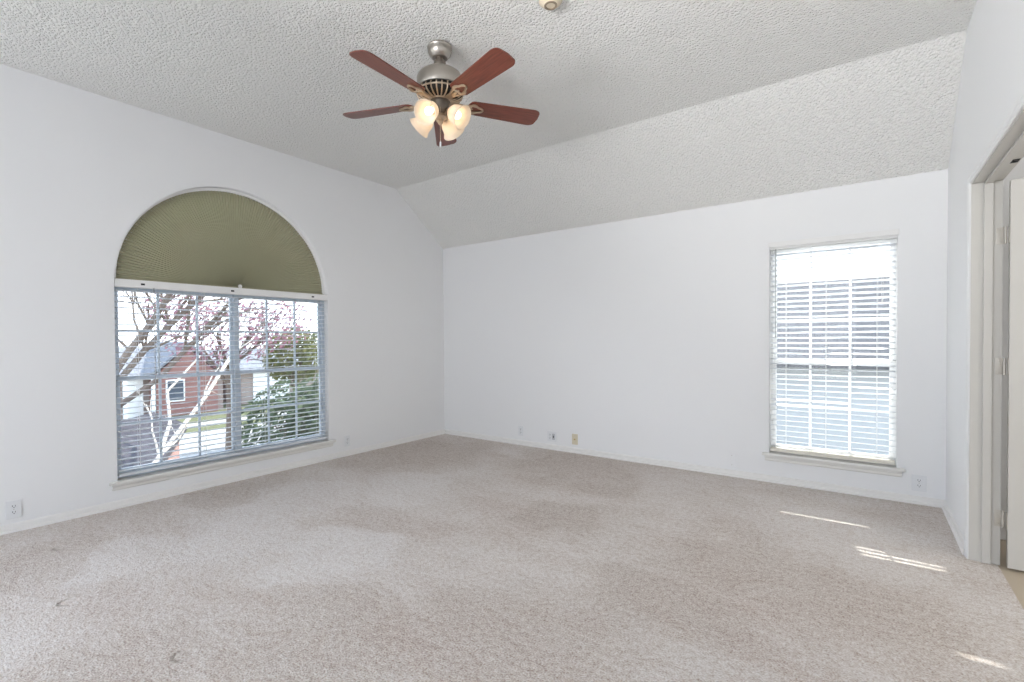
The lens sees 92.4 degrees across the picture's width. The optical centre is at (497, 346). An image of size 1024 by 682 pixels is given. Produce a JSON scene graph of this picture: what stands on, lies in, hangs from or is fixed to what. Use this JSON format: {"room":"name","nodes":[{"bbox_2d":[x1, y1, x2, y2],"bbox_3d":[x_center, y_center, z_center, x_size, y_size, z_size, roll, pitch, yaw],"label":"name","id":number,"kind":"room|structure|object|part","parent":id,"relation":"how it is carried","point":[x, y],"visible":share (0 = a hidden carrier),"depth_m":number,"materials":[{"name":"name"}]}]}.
{"room":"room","nodes":[
{"label":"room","id":0,"kind":"room"},
{"bbox_2d":[0,64,444,525],"bbox_3d":[-3.139,-0.308,3.367,0.140,3.032,7.900,0,1,37],"label":"wall","id":1,"kind":"structure","parent":0,"point":[79,167],"depth_m":3.63,"materials":[{"name":"white paint"}]},
{"bbox_2d":[5,499,21,519],"bbox_3d":[-3.168,1.064,3.213,0.009,0.118,0.076,0,1,37],"label":"power outlet","id":2,"kind":"object","parent":1,"relation":"attached to","point":[13,508],"visible":1,"depth_m":3.21,"materials":[{"name":"white plastic"}]},
{"bbox_2d":[109,193,335,490],"bbox_3d":[-2.341,-0.172,4.399,0.173,2.451,1.920,0,1,37],"label":"window","id":3,"kind":"structure","parent":1,"relation":"in","point":[124,482],"depth_m":4.38,"materials":[{"name":"white plastic"}]},
{"bbox_3d":[-2.657,-0.109,4.081,0.022,0.733,0.865,0,1,37],"label":"sash","id":4,"kind":"part","parent":3,"relation":"part of","materials":[{"name":"glass"}]},
{"bbox_3d":[-2.638,0.591,4.081,0.022,0.738,0.865,0,1,37],"label":"sash","id":5,"kind":"part","parent":3,"relation":"part of","materials":[{"name":"white plastic"}]},
{"bbox_2d":[114,188,324,294],"bbox_3d":[-2.358,-0.958,4.397,0.027,0.870,1.806,0,1,37],"label":"shade","id":6,"kind":"object","parent":3,"relation":"attached to","point":[209,236],"visible":0.94,"depth_m":4.29,"materials":[{"name":"green fabric"}]},
{"bbox_3d":[-2.358,-0.533,4.405,0.018,0.019,1.798,0,1,37],"label":"rail","id":7,"kind":"part","parent":6,"relation":"part of","materials":[{"name":"white plastic"}]},
{"bbox_3d":[-2.381,0.233,4.437,0.065,1.510,1.810,0,1,37],"label":"frame","id":8,"kind":"part","parent":3,"relation":"part of","materials":[{"name":"white plastic"}]},
{"bbox_2d":[114,278,327,476],"bbox_3d":[-2.319,0.219,4.390,0.065,1.487,1.806,0,1,37],"label":"blind","id":9,"kind":"object","parent":3,"relation":"attached to","point":[127,283],"visible":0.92,"depth_m":4.18,"materials":[{"name":"white plastic"}]},
{"bbox_3d":[-2.775,0.256,3.790,0.053,1.417,0.008,0,1,37],"label":"ladder cord","id":10,"kind":"part","parent":9,"relation":"part of","materials":[{"name":"white fabric"}]},
{"bbox_3d":[-2.490,0.249,4.171,0.053,1.417,0.008,0,1,37],"label":"ladder cord","id":11,"kind":"part","parent":9,"relation":"part of","materials":[{"name":"white fabric"}]},
{"bbox_3d":[-2.319,0.953,4.404,0.052,0.020,1.786,0,1,37],"label":"rail","id":12,"kind":"part","parent":9,"relation":"part of","materials":[{"name":"white plastic"}]},
{"bbox_3d":[-2.185,0.241,4.579,0.053,1.417,0.008,0,1,37],"label":"ladder cord","id":13,"kind":"part","parent":9,"relation":"part of","materials":[{"name":"white fabric"}]},
{"bbox_3d":[-1.849,0.232,5.027,0.053,1.417,0.008,0,1,37],"label":"ladder cord","id":14,"kind":"part","parent":9,"relation":"part of","materials":[{"name":"white fabric"}]},
{"bbox_3d":[-2.308,0.997,4.397,0.110,0.023,1.920,0,1,37],"label":"sill","id":15,"kind":"part","parent":3,"relation":"part of","materials":[{"name":"white paint"}]},
{"bbox_3d":[-2.120,-0.123,4.798,0.022,0.733,0.853,0,1,37],"label":"sash","id":16,"kind":"part","parent":3,"relation":"part of","materials":[{"name":"glass"}]},
{"bbox_3d":[-2.102,0.577,4.797,0.022,0.738,0.853,0,1,37],"label":"sash","id":17,"kind":"part","parent":3,"relation":"part of","materials":[{"name":"white plastic"}]},
{"bbox_2d":[0,429,444,535],"bbox_3d":[-3.064,1.180,3.340,0.024,0.056,7.900,0,1,37],"label":"baseboard","id":18,"kind":"structure","parent":1,"relation":"attached to","point":[64,516],"depth_m":4.01,"materials":[{"name":"white paint"}]},
{"bbox_2d":[344,435,349,446],"bbox_3d":[-1.621,1.012,5.280,0.009,0.115,0.070,0,1,37],"label":"power outlet","id":19,"kind":"object","parent":1,"relation":"attached to","point":[346,438],"visible":1,"depth_m":5.28,"materials":[{"name":"white plastic"}]},
{"bbox_2d":[0,0,976,248],"bbox_3d":[-1.117,-1.541,1.830,5.211,0.846,8.180,0,1,37],"label":"ceiling","id":20,"kind":"structure","parent":0,"point":[646,108],"depth_m":3.38,"materials":[{"name":"white paint"}]},
{"bbox_2d":[343,40,539,146],"bbox_3d":[-0.372,-1.520,2.969,1.260,0.632,1.224,0,1,37],"label":"ceiling fan","id":21,"kind":"object","parent":20,"relation":"hanging from","point":[439,88],"visible":1,"depth_m":2.92,"materials":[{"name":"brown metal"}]},
{"bbox_3d":[-0.753,-1.493,3.119,0.479,0.006,0.150,0,13,16],"label":"blade","id":22,"kind":"part","parent":21,"relation":"part of","materials":[{"name":"brown wood"}]},
{"bbox_3d":[-0.584,-1.488,2.662,0.150,0.006,0.479,14,9,33],"label":"blade","id":23,"kind":"part","parent":21,"relation":"part of","materials":[{"name":"brown wood"}]},
{"bbox_3d":[-0.473,-1.381,3.063,0.142,0.146,0.145,0,1,37],"label":"lamp shade","id":24,"kind":"part","parent":21,"relation":"part of","materials":[{"name":"white glass"}]},
{"bbox_3d":[-0.408,-1.379,2.889,0.145,0.146,0.142,0,1,37],"label":"lamp shade","id":25,"kind":"part","parent":21,"relation":"part of","materials":[{"name":"white glass"}]},
{"bbox_3d":[-0.403,-1.398,2.908,0.049,0.058,0.068,0,1,37],"label":"bulb","id":26,"kind":"part","parent":21,"relation":"part of","materials":[{"name":"white glass"}]},
{"bbox_3d":[-0.354,-1.537,3.006,0.276,0.062,0.276,0,1,37],"label":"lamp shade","id":27,"kind":"part","parent":21,"relation":"part of","materials":[{"name":"black"}]},
{"bbox_3d":[-0.347,-1.343,2.960,0.005,0.216,0.004,0,1,37],"label":"pull chain","id":28,"kind":"part","parent":21,"relation":"part of","materials":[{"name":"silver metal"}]},
{"bbox_3d":[-0.370,-1.500,3.421,0.150,0.006,0.479,-12,1,-2],"label":"blade","id":29,"kind":"part","parent":21,"relation":"part of","materials":[{"name":"brown wood"}]},
{"bbox_3d":[-0.299,-1.384,3.128,0.145,0.146,0.142,0,1,37],"label":"lamp shade","id":30,"kind":"part","parent":21,"relation":"part of","materials":[{"name":"white glass"}]},
{"bbox_3d":[-0.253,-1.400,2.959,0.068,0.058,0.049,0,1,37],"label":"bulb","id":31,"kind":"part","parent":21,"relation":"part of","materials":[{"name":"white glass"}]},
{"bbox_3d":[-0.234,-1.381,2.954,0.142,0.146,0.145,0,1,37],"label":"lamp shade","id":32,"kind":"part","parent":21,"relation":"part of","materials":[{"name":"white glass"}]},
{"bbox_3d":[-0.097,-1.491,2.682,0.150,0.006,0.479,14,-8,-37],"label":"blade","id":33,"kind":"part","parent":21,"relation":"part of","materials":[{"name":"brown wood"}]},
{"bbox_3d":[0.035,-1.499,3.151,0.479,0.006,0.150,-1,-11,-20],"label":"blade","id":34,"kind":"part","parent":21,"relation":"part of","materials":[{"name":"brown wood"}]},
{"bbox_2d":[539,0,561,9],"bbox_3d":[0.278,-1.814,2.586,0.124,0.040,0.124,0,1,37],"label":"smoke detector","id":35,"kind":"object","parent":20,"relation":"attached to","point":[546,4],"visible":1,"depth_m":2.58,"materials":[{"name":"beige plastic"}]},
{"bbox_2d":[0,434,1023,681],"bbox_3d":[-0.193,1.262,1.205,7.220,0.080,7.920,0,1,37],"label":"floor","id":36,"kind":"structure","parent":0,"point":[444,557],"depth_m":2.50,"materials":[{"name":"carpet"}]},
{"bbox_2d":[443,169,947,499],"bbox_3d":[1.301,-0.115,5.069,5.211,2.540,0.140,0,1,37],"label":"wall","id":37,"kind":"structure","parent":0,"point":[649,336],"depth_m":4.69,"materials":[{"name":"white paint"}]},
{"bbox_2d":[518,426,522,435],"bbox_3d":[0.269,0.986,5.771,0.070,0.115,0.009,0,1,37],"label":"power outlet","id":38,"kind":"object","parent":37,"relation":"attached to","point":[520,428],"visible":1,"depth_m":5.77,"materials":[{"name":"white plastic"}]},
{"bbox_2d":[547,431,555,441],"bbox_3d":[0.606,1.008,5.518,0.116,0.115,0.010,0,1,37],"label":"double wall plate","id":39,"kind":"object","parent":37,"relation":"attached to","point":[551,436],"visible":1,"depth_m":5.52,"materials":[{"name":"white plastic"}]},
{"bbox_2d":[572,434,577,444],"bbox_3d":[0.834,1.007,5.341,0.070,0.115,0.020,0,1,37],"label":"cable plate","id":40,"kind":"object","parent":37,"relation":"attached to","point":[574,436],"visible":1,"depth_m":5.34,"materials":[{"name":"beige plastic"}]},
{"bbox_2d":[445,429,944,507],"bbox_3d":[1.260,1.128,5.022,4.931,0.056,0.024,0,1,37],"label":"baseboard","id":41,"kind":"structure","parent":37,"relation":"attached to","point":[932,502],"depth_m":4.41,"materials":[{"name":"white paint"}]},
{"bbox_2d":[762,237,905,476],"bbox_3d":[2.700,0.053,3.999,0.955,1.853,0.173,0,1,37],"label":"window","id":42,"kind":"structure","parent":37,"relation":"in","point":[817,461],"depth_m":3.96,"materials":[{"name":"white"}]},
{"bbox_3d":[2.729,0.496,4.041,0.811,0.770,0.022,0,1,37],"label":"sash","id":43,"kind":"part","parent":42,"relation":"part of","materials":[{"name":"white"}]},
{"bbox_2d":[768,229,898,464],"bbox_3d":[2.684,0.004,3.978,0.867,1.784,0.074,0,1,37],"label":"blind","id":44,"kind":"object","parent":42,"relation":"attached to","point":[893,233],"visible":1,"depth_m":3.96,"materials":[{"name":"white plastic"}]},
{"bbox_3d":[2.446,0.030,4.165,0.008,1.698,0.053,0,1,37],"label":"ladder cord","id":45,"kind":"part","parent":44,"relation":"part of","materials":[{"name":"white fabric"}]},
{"bbox_3d":[2.672,0.031,3.996,0.008,1.698,0.053,0,1,37],"label":"ladder cord","id":46,"kind":"part","parent":44,"relation":"part of","materials":[{"name":"white fabric"}]},
{"bbox_3d":[2.694,0.882,3.996,0.835,0.028,0.052,0,1,37],"label":"rail","id":47,"kind":"part","parent":44,"relation":"part of","materials":[{"name":"beige plastic"}]},
{"bbox_3d":[2.935,0.032,3.799,0.008,1.698,0.053,0,1,37],"label":"ladder cord","id":48,"kind":"part","parent":44,"relation":"part of","materials":[{"name":"white fabric"}]},
{"bbox_3d":[2.688,0.922,3.989,0.955,0.023,0.116,0,1,37],"label":"sill","id":49,"kind":"part","parent":42,"relation":"part of","materials":[{"name":"white paint"}]},
{"bbox_3d":[2.735,-0.346,4.043,0.811,0.995,0.022,0,1,37],"label":"sash","id":50,"kind":"part","parent":42,"relation":"part of","materials":[{"name":"white plastic"}]},
{"bbox_2d":[911,474,926,491],"bbox_3d":[3.120,1.010,3.637,0.086,0.122,0.009,0,1,37],"label":"power outlet","id":51,"kind":"object","parent":37,"relation":"attached to","point":[919,482],"visible":1,"depth_m":3.63,"materials":[{"name":"white plastic"}]},
{"bbox_2d":[946,0,1023,535],"bbox_3d":[0.908,-0.289,0.338,0.110,3.032,7.900,0,1,37],"label":"wall","id":52,"kind":"structure","parent":0,"point":[992,73],"depth_m":2.88,"materials":[{"name":"white paint"}]},
{"bbox_2d":[942,500,963,554],"bbox_3d":[2.939,1.145,3.171,0.024,0.056,0.976,0,1,37],"label":"baseboard","id":53,"kind":"structure","parent":52,"relation":"attached to","point":[956,531],"depth_m":3.11,"materials":[{"name":"white paint"}]},
{"bbox_2d":[964,88,1023,564],"bbox_3d":[2.189,0.125,2.058,0.135,2.138,1.674,0,1,37],"label":"door frame","id":54,"kind":"structure","parent":52,"relation":"attached to","point":[1004,151],"depth_m":2.67,"materials":[{"name":"white paint"}]},
{"bbox_3d":[2.626,0.112,2.740,0.017,2.138,0.058,0,1,37],"label":"casing","id":55,"kind":"part","parent":54,"relation":"part of","materials":[{"name":"white paint"}]},
{"bbox_3d":[2.135,-0.915,2.078,0.017,0.058,1.674,0,1,37],"label":"head casing","id":56,"kind":"part","parent":54,"relation":"part of","materials":[{"name":"white paint"}]},
{"bbox_2d":[994,178,1023,570],"bbox_3d":[2.971,0.150,2.366,0.802,2.045,0.105,0,1,38],"label":"door","id":57,"kind":"structure","parent":52,"relation":"in","point":[1014,513],"depth_m":2.57,"materials":[{"name":"grey paint"}]},
{"bbox_2d":[1000,157,1023,539],"bbox_3d":[3.926,-0.072,2.393,2.259,2.500,0.100,0,1,37],"label":"wall","id":58,"kind":"structure","parent":0,"point":[1017,172],"depth_m":2.97,"materials":[{"name":"white paint"}]},
{"label":"outside","id":59,"kind":"structure","parent":0,"visible":0},
{"bbox_2d":[171,399,314,432],"bbox_3d":[-30.776,3.919,41.567,89.860,0.200,100.000,0,1,37],"label":"lawn","id":60,"kind":"structure","parent":59,"point":[224,405],"depth_m":26.85,"materials":[{"name":"green plant"}]},
{"bbox_2d":[121,412,186,467],"bbox_3d":[-6.525,2.743,7.878,2.243,2.840,6.201,-1,1,-27],"label":"bush","id":61,"kind":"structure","parent":60,"relation":"on","point":[129,427],"depth_m":8.12,"materials":[{"name":"grey"}]},
{"bbox_2d":[119,342,224,418],"bbox_3d":[-22.843,1.834,29.716,9.650,4.220,9.500,0,1,37],"label":"brick house","id":62,"kind":"structure","parent":60,"relation":"on","point":[178,370],"depth_m":28.24,"materials":[{"name":"red brick"}]},
{"bbox_3d":[-19.813,2.828,26.093,0.150,2.300,0.160,0,1,37],"label":"porch post","id":63,"kind":"part","parent":62,"relation":"part of","materials":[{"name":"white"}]},
{"bbox_3d":[-20.172,2.890,27.175,0.080,2.050,0.900,0,1,37],"label":"door","id":64,"kind":"part","parent":62,"relation":"part of","materials":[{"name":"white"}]},
{"bbox_3d":[-19.034,2.808,27.134,0.150,2.300,0.160,0,1,37],"label":"porch post","id":65,"kind":"part","parent":62,"relation":"part of","materials":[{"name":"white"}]},
{"bbox_2d":[118,291,271,406],"bbox_3d":[-7.358,0.072,11.240,6.708,8.315,3.374,-1,1,-36],"label":"bare tree","id":66,"kind":"object","parent":60,"relation":"on","point":[146,327],"visible":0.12,"depth_m":10.84,"materials":[{"name":"brown plant"}]},
{"bbox_2d":[134,299,260,462],"bbox_3d":[-4.471,1.397,7.404,1.048,5.636,6.560,-1,1,-15],"label":"tree","id":67,"kind":"object","parent":60,"relation":"on","point":[248,314],"visible":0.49,"depth_m":6.88,"materials":[{"name":"beige plant"}]},
{"bbox_2d":[144,293,311,449],"bbox_3d":[-9.597,1.024,18.056,5.445,6.127,3.966,-1,1,-28],"label":"tree","id":68,"kind":"object","parent":60,"relation":"on","point":[257,343],"visible":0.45,"depth_m":17.68,"materials":[{"name":"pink plant"}]},
{"bbox_2d":[206,348,318,403],"bbox_3d":[-18.129,1.938,38.308,8.900,3.700,8.500,0,1,37],"label":"house","id":69,"kind":"structure","parent":60,"relation":"on","point":[243,362],"depth_m":33.93,"materials":[{"name":"white brick"}]},
{"bbox_2d":[241,374,318,446],"bbox_3d":[-5.878,2.461,14.557,2.184,3.314,3.470,0,1,37],"label":"evergreen shrub","id":70,"kind":"object","parent":60,"relation":"on","point":[314,384],"visible":0.41,"depth_m":14.00,"materials":[{"name":"green plant"}]},
{"bbox_2d":[242,328,317,399],"bbox_3d":[-9.098,1.552,21.535,3.255,4.964,3.151,0,1,20],"label":"leafy tree","id":71,"kind":"object","parent":60,"relation":"on","point":[301,352],"visible":0.49,"depth_m":20.89,"materials":[{"name":"green plant"}]},
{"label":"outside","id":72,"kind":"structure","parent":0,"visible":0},
{"bbox_3d":[25.281,3.815,24.674,20.140,0.200,59.860,0,1,37],"label":"yard","id":73,"kind":"structure","parent":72,"visible":0},
{"bbox_2d":[776,277,889,455],"bbox_3d":[8.788,1.123,12.519,14.800,5.750,7.800,0,1,37],"label":"house","id":74,"kind":"structure","parent":73,"relation":"on","point":[829,372],"depth_m":9.95,"materials":[{"name":"grey"}]},
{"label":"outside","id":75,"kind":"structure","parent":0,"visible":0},
{"bbox_2d":[187,412,286,427],"bbox_3d":[-12.868,3.889,28.161,1.000,0.030,100.000,0,1,37],"label":"sidewalk","id":76,"kind":"structure","parent":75,"point":[242,418],"depth_m":25.49,"materials":[{"name":"grey concrete"}]},
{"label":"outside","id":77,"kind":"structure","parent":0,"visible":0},
{"bbox_2d":[179,416,316,457],"bbox_3d":[-7.905,3.918,24.445,8.000,0.020,100.000,0,1,37],"label":"street","id":78,"kind":"structure","parent":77,"point":[218,430],"depth_m":20.68,"materials":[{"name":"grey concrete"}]}
]}

